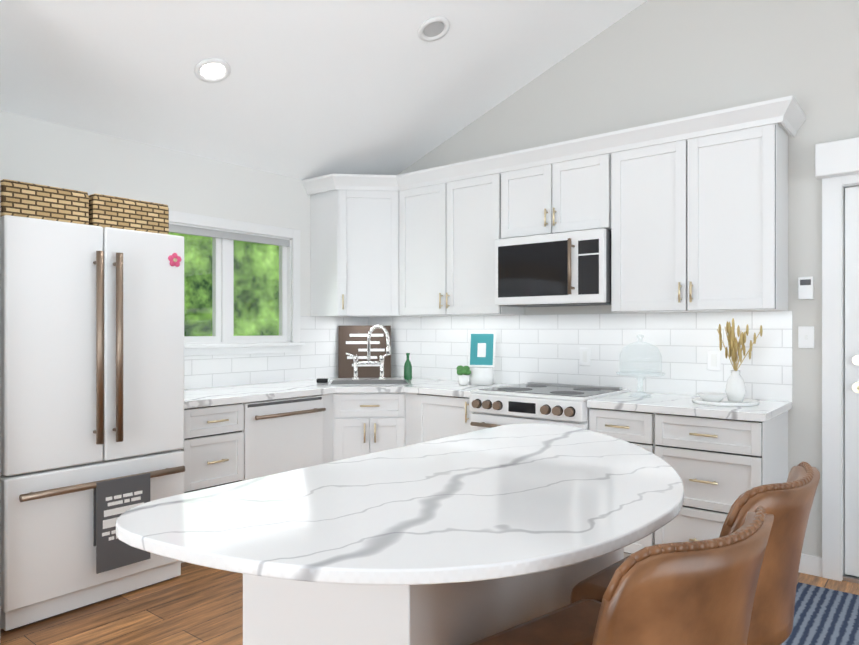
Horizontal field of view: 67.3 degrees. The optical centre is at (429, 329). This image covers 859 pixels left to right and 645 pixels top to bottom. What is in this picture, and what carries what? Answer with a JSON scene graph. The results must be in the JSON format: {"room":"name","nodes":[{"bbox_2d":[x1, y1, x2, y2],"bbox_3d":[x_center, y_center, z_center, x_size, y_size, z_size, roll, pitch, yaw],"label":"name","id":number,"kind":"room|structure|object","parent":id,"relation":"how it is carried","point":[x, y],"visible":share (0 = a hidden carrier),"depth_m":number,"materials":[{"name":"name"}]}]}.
{"room":"kitchen","nodes":[
{"label":"kitchen","id":0,"kind":"room"},
{"bbox_2d":[0,111,337,389],"bbox_3d":[-2.889,0.080,2.655,0.120,2.440,7.620,0,0,39],"label":"wall","id":1,"kind":"structure","parent":0,"point":[39,152],"depth_m":4.02,"materials":[{"name":"white paint"}]},
{"bbox_2d":[169,210,304,355],"bbox_3d":[-1.405,-0.287,4.445,0.173,0.925,1.270,0,0,39],"label":"window","id":2,"kind":"structure","parent":1,"relation":"in","point":[220,339],"depth_m":4.49,"materials":[{"name":"white wood"}]},
{"bbox_2d":[184,316,367,389],"bbox_3d":[-1.189,0.145,4.656,0.008,0.490,2.070,0,0,39],"label":"tile backsplash","id":3,"kind":"structure","parent":1,"relation":"attached to","point":[318,358],"depth_m":4.78,"materials":[{"name":"white tile"}]},
{"bbox_2d":[0,0,646,179],"bbox_3d":[0.027,-2.555,0.298,7.620,2.919,7.620,0,0,39],"label":"ceiling","id":4,"kind":"structure","parent":0,"point":[306,89],"depth_m":3.73,"materials":[{"name":"white paint"}]},
{"bbox_2d":[194,58,230,82],"bbox_3d":[-1.178,-1.405,3.508,0.182,0.076,0.190,0,0,39],"label":"recessed light","id":5,"kind":"object","parent":4,"relation":"in","point":[211,70],"visible":1,"depth_m":3.50,"materials":[{"name":"white plastic"}]},
{"bbox_2d":[418,16,449,41],"bbox_3d":[0.025,-1.711,3.682,0.182,0.076,0.190,0,0,39],"label":"recessed light","id":6,"kind":"object","parent":4,"relation":"in","point":[433,28],"visible":1,"depth_m":3.68,"materials":[{"name":"white"}]},
{"bbox_2d":[0,562,858,644],"bbox_3d":[0.027,1.330,0.298,7.620,0.060,7.620,0,0,39],"label":"floor","id":7,"kind":"structure","parent":0,"point":[193,604],"depth_m":2.91,"materials":[{"name":"brown wood"}]},
{"bbox_2d":[0,215,184,630],"bbox_3d":[-1.790,0.407,3.255,0.797,1.785,0.825,0,0,39],"label":"fridge","id":8,"kind":"object","parent":7,"relation":"on","point":[91,380],"visible":0.94,"depth_m":2.96,"materials":[{"name":"white metal"}]},
{"bbox_2d":[0,179,88,224],"bbox_3d":[-1.846,-0.567,3.008,0.340,0.159,0.360,0,0,39],"label":"basket","id":9,"kind":"object","parent":8,"relation":"on","point":[28,200],"visible":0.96,"depth_m":2.88,"materials":[{"name":"beige wicker"}]},
{"bbox_2d":[88,193,168,233],"bbox_3d":[-1.601,-0.567,3.311,0.340,0.159,0.380,0,0,39],"label":"basket","id":10,"kind":"object","parent":8,"relation":"on","point":[120,213],"visible":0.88,"depth_m":3.18,"materials":[{"name":"beige wicker"}]},
{"bbox_2d":[178,403,243,562],"bbox_3d":[-1.438,0.866,3.831,0.654,0.868,0.393,0,0,39],"label":"base cabinet","id":11,"kind":"object","parent":7,"relation":"on","point":[213,449],"visible":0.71,"depth_m":3.65,"materials":[{"name":"white wood"}]},
{"bbox_2d":[243,395,325,480],"bbox_3d":[-1.109,0.868,4.219,0.679,0.865,0.610,0,0,39],"label":"dishwasher","id":12,"kind":"object","parent":7,"relation":"on","point":[283,435],"visible":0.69,"depth_m":4.02,"materials":[{"name":"white metal"}]},
{"bbox_2d":[322,392,415,463],"bbox_3d":[-0.445,0.866,4.752,1.041,0.868,1.041,0,0,39],"label":"base cabinet","id":13,"kind":"object","parent":7,"relation":"on","point":[357,424],"visible":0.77,"depth_m":4.38,"materials":[{"name":"white wood"}]},
{"bbox_2d":[184,377,453,408],"bbox_3d":[-0.806,0.410,4.357,0.960,0.040,2.095,0,0,39],"label":"countertop","id":14,"kind":"structure","parent":13,"relation":"on","point":[213,396],"depth_m":4.17,"materials":[{"name":"stone"}]},
{"bbox_2d":[316,378,327,382],"bbox_3d":[-0.781,0.374,4.699,0.080,0.029,0.050,0,0,-6],"label":"sponge holder","id":15,"kind":"object","parent":14,"relation":"on","point":[321,380],"visible":1,"depth_m":4.67,"materials":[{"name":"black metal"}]},
{"bbox_2d":[338,326,390,377],"bbox_3d":[-0.521,0.181,5.189,0.420,0.419,0.074,0,0,-6],"label":"sign","id":16,"kind":"object","parent":14,"relation":"on","point":[352,340],"visible":0.94,"depth_m":5.18,"materials":[{"name":"brown wood"}]},
{"bbox_2d":[328,380,409,384],"bbox_3d":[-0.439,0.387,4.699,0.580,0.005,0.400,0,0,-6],"label":"sink basin","id":17,"kind":"object","parent":14,"relation":"in","point":[368,382],"visible":0.96,"depth_m":4.64,"materials":[{"name":"silver metal"}]},
{"bbox_2d":[346,325,391,379],"bbox_3d":[-0.431,0.177,4.925,0.349,0.423,0.259,0,0,39],"label":"faucet","id":18,"kind":"object","parent":14,"relation":"on","point":[368,361],"visible":0.96,"depth_m":4.94,"materials":[{"name":"silver metal"}]},
{"bbox_2d":[404,353,411,379],"bbox_3d":[-0.166,0.286,4.970,0.064,0.205,0.064,0,0,39],"label":"soap bottle","id":19,"kind":"object","parent":14,"relation":"on","point":[407,370],"visible":0.98,"depth_m":4.95,"materials":[{"name":"green glass"}]},
{"bbox_2d":[404,381,514,397],"bbox_3d":[0.127,0.410,4.539,0.861,0.040,0.637,0,0,39],"label":"countertop","id":20,"kind":"structure","parent":13,"relation":"on","point":[443,388],"depth_m":4.31,"materials":[{"name":"stone"}]},
{"bbox_2d":[456,365,470,384],"bbox_3d":[0.238,0.321,4.488,0.105,0.136,0.104,0,0,39],"label":"plant pot","id":21,"kind":"object","parent":20,"relation":"on","point":[463,372],"visible":1,"depth_m":4.46,"materials":[{"name":"white ceramic"}]},
{"bbox_2d":[468,332,495,384],"bbox_3d":[0.360,0.205,4.555,0.194,0.369,0.170,0,0,39],"label":"framed picture","id":22,"kind":"object","parent":20,"relation":"on","point":[481,360],"visible":0.94,"depth_m":4.55,"materials":[{"name":"teal"}]},
{"bbox_2d":[243,559,621,644],"bbox_3d":[0.082,0.848,1.783,0.547,0.904,1.054,0,0,39],"label":"kitchen island","id":23,"kind":"object","parent":7,"relation":"on","point":[260,627],"depth_m":1.48,"materials":[{"name":"wood"}]},
{"bbox_2d":[116,423,683,644],"bbox_3d":[0.195,0.382,1.667,0.900,0.025,1.700,0,0,39],"label":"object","id":24,"kind":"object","parent":23,"relation":"on","point":[469,538],"depth_m":1.33,"materials":[{"name":"white stone"}]},
{"bbox_2d":[415,394,474,443],"bbox_3d":[0.272,0.866,4.421,0.486,0.868,0.654,0,0,39],"label":"base cabinet","id":25,"kind":"object","parent":7,"relation":"on","point":[438,416],"visible":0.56,"depth_m":4.22,"materials":[{"name":"white wood"}]},
{"bbox_2d":[469,382,629,431],"bbox_3d":[0.732,0.833,3.991,0.758,0.935,0.725,0,0,39],"label":"range","id":26,"kind":"object","parent":7,"relation":"on","point":[546,403],"visible":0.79,"depth_m":3.81,"materials":[{"name":"white metal"}]},
{"bbox_2d":[589,408,654,557],"bbox_3d":[1.197,0.866,3.673,0.358,0.868,0.654,0,0,39],"label":"base cabinet","id":27,"kind":"object","parent":7,"relation":"on","point":[635,428],"visible":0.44,"depth_m":3.41,"materials":[{"name":"white wood"}]},
{"bbox_2d":[587,392,791,421],"bbox_3d":[1.406,0.410,3.507,0.889,0.040,0.635,0,0,39],"label":"countertop","id":28,"kind":"structure","parent":27,"relation":"on","point":[685,405],"depth_m":3.32,"materials":[{"name":"stone"}]},
{"bbox_2d":[616,334,663,397],"bbox_3d":[1.210,0.209,3.701,0.270,0.360,0.270,0,0,39],"label":"glass cake stand","id":29,"kind":"object","parent":28,"relation":"on","point":[642,373],"visible":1,"depth_m":3.69,"materials":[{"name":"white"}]},
{"bbox_2d":[691,318,762,406],"bbox_3d":[1.559,0.164,3.401,0.330,0.450,0.343,0,0,39],"label":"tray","id":30,"kind":"object","parent":28,"relation":"on","point":[735,390],"visible":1,"depth_m":3.38,"materials":[{"name":"white ceramic"}]},
{"bbox_2d":[470,506,773,644],"bbox_3d":[0.360,0.815,1.235,0.495,0.975,0.502,0,0,-38],"label":"stool","id":31,"kind":"object","parent":7,"relation":"on","point":[701,592],"visible":1,"depth_m":1.00,"materials":[{"name":"leather"}]},
{"bbox_2d":[570,461,819,644],"bbox_3d":[0.675,0.815,1.607,0.502,0.975,0.495,0,0,44],"label":"stool","id":32,"kind":"object","parent":7,"relation":"on","point":[788,504],"visible":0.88,"depth_m":1.40,"materials":[{"name":"leather"}]},
{"bbox_2d":[655,411,787,544],"bbox_3d":[1.538,0.866,3.398,0.509,0.868,0.654,0,0,39],"label":"base cabinet","id":33,"kind":"object","parent":7,"relation":"on","point":[720,466],"visible":0.52,"depth_m":3.18,"materials":[{"name":"white wood"}]},
{"bbox_2d":[781,582,858,644],"bbox_3d":[2.164,1.294,2.447,1.500,0.010,0.950,0,0,39],"label":"rug","id":34,"kind":"object","parent":7,"relation":"on","point":[824,616],"visible":0.67,"depth_m":2.88,"materials":[{"name":"blue fabric"}]},
{"bbox_2d":[397,0,858,556],"bbox_3d":[2.431,-1.327,3.176,7.500,5.255,0.120,0,0,39],"label":"wall","id":35,"kind":"structure","parent":0,"point":[647,62],"depth_m":3.67,"materials":[{"name":"white paint"}]},
{"bbox_2d":[311,190,419,316],"bbox_3d":[-0.477,-0.573,5.033,0.638,0.945,0.644,0,0,39],"label":"upper cabinet","id":36,"kind":"object","parent":35,"relation":"attached to","point":[354,253],"visible":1,"depth_m":4.82,"materials":[{"name":"white wood"}]},
{"bbox_2d":[302,96,805,194],"bbox_3d":[0.508,-1.084,4.169,3.313,0.104,0.393,0,0,32],"label":"crown molding","id":37,"kind":"structure","parent":36,"relation":"attached to","point":[788,113],"depth_m":3.83,"materials":[{"name":"white wood"}]},
{"bbox_2d":[399,173,524,315],"bbox_3d":[0.206,-0.573,4.664,0.894,0.945,0.360,0,0,39],"label":"upper cabinet","id":38,"kind":"object","parent":35,"relation":"attached to","point":[449,233],"visible":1,"depth_m":4.53,"materials":[{"name":"white wood"}]},
{"bbox_2d":[501,153,610,238],"bbox_3d":[0.853,-0.820,4.141,0.758,0.450,0.360,0,0,39],"label":"upper cabinet","id":39,"kind":"object","parent":35,"relation":"attached to","point":[568,196],"visible":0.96,"depth_m":4.00,"materials":[{"name":"white wood"}]},
{"bbox_2d":[495,228,610,306],"bbox_3d":[0.820,-0.368,4.101,0.754,0.434,0.464,0,0,39],"label":"microwave","id":40,"kind":"object","parent":39,"relation":"attached to","point":[572,268],"visible":0.94,"depth_m":3.94,"materials":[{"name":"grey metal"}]},
{"bbox_2d":[368,311,791,400],"bbox_3d":[0.715,0.145,4.481,3.190,0.490,0.008,0,0,39],"label":"tile backsplash","id":41,"kind":"structure","parent":35,"relation":"attached to","point":[545,348],"depth_m":4.12,"materials":[{"name":"white tile"}]},
{"bbox_2d":[580,348,589,365],"bbox_3d":[1.018,0.180,4.226,0.075,0.115,0.008,0,0,39],"label":"electrical outlet","id":42,"kind":"object","parent":41,"relation":"attached to","point":[584,356],"visible":1,"depth_m":4.22,"materials":[{"name":"white plastic"}]},
{"bbox_2d":[707,350,720,370],"bbox_3d":[1.641,0.180,3.721,0.075,0.115,0.008,0,0,39],"label":"electrical outlet","id":43,"kind":"object","parent":41,"relation":"attached to","point":[713,359],"visible":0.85,"depth_m":3.72,"materials":[{"name":"white plastic"}]},
{"bbox_2d":[611,123,787,312],"bbox_3d":[1.490,-0.573,3.626,0.869,0.945,0.360,0,0,39],"label":"upper cabinet","id":44,"kind":"object","parent":35,"relation":"attached to","point":[699,224],"visible":1,"depth_m":3.47,"materials":[{"name":"white wood"}]},
{"bbox_2d":[798,326,813,347],"bbox_3d":[2.005,0.044,3.436,0.074,0.116,0.011,0,0,39],"label":"switch plate","id":45,"kind":"object","parent":35,"relation":"attached to","point":[805,336],"visible":1,"depth_m":3.43,"materials":[{"name":"white plastic"}]},
{"bbox_2d":[798,276,813,299],"bbox_3d":[2.000,-0.218,3.430,0.070,0.120,0.024,0,0,39],"label":"thermostat","id":46,"kind":"object","parent":35,"relation":"attached to","point":[805,287],"visible":1,"depth_m":3.42,"materials":[{"name":"white plastic"}]},
{"bbox_2d":[798,553,821,576],"bbox_3d":[3.631,1.250,2.119,4.305,0.100,0.013,0,0,39],"label":"baseboard","id":47,"kind":"structure","parent":35,"relation":"attached to","point":[810,564],"depth_m":3.42,"materials":[{"name":"white wood"}]},
{"bbox_2d":[815,137,858,178],"bbox_3d":[2.454,-0.870,2.998,1.140,0.170,0.081,0,0,39],"label":"box","id":48,"kind":"object","parent":35,"relation":"attached to","point":[838,158],"visible":1,"depth_m":3.27,"materials":[{"name":"white"}]},
{"bbox_2d":[822,174,858,583],"bbox_3d":[2.523,0.235,3.083,1.100,2.130,0.146,0,0,39],"label":"patio door","id":49,"kind":"structure","parent":35,"relation":"in","point":[840,378],"depth_m":3.34,"materials":[{"name":"white"}]},
{"label":"outside","id":50,"kind":"structure","parent":0,"visible":0},
{"bbox_2d":[168,232,278,335],"bbox_3d":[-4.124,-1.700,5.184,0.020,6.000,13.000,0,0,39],"label":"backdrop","id":51,"kind":"structure","parent":50,"point":[196,244],"depth_m":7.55,"materials":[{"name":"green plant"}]}
]}

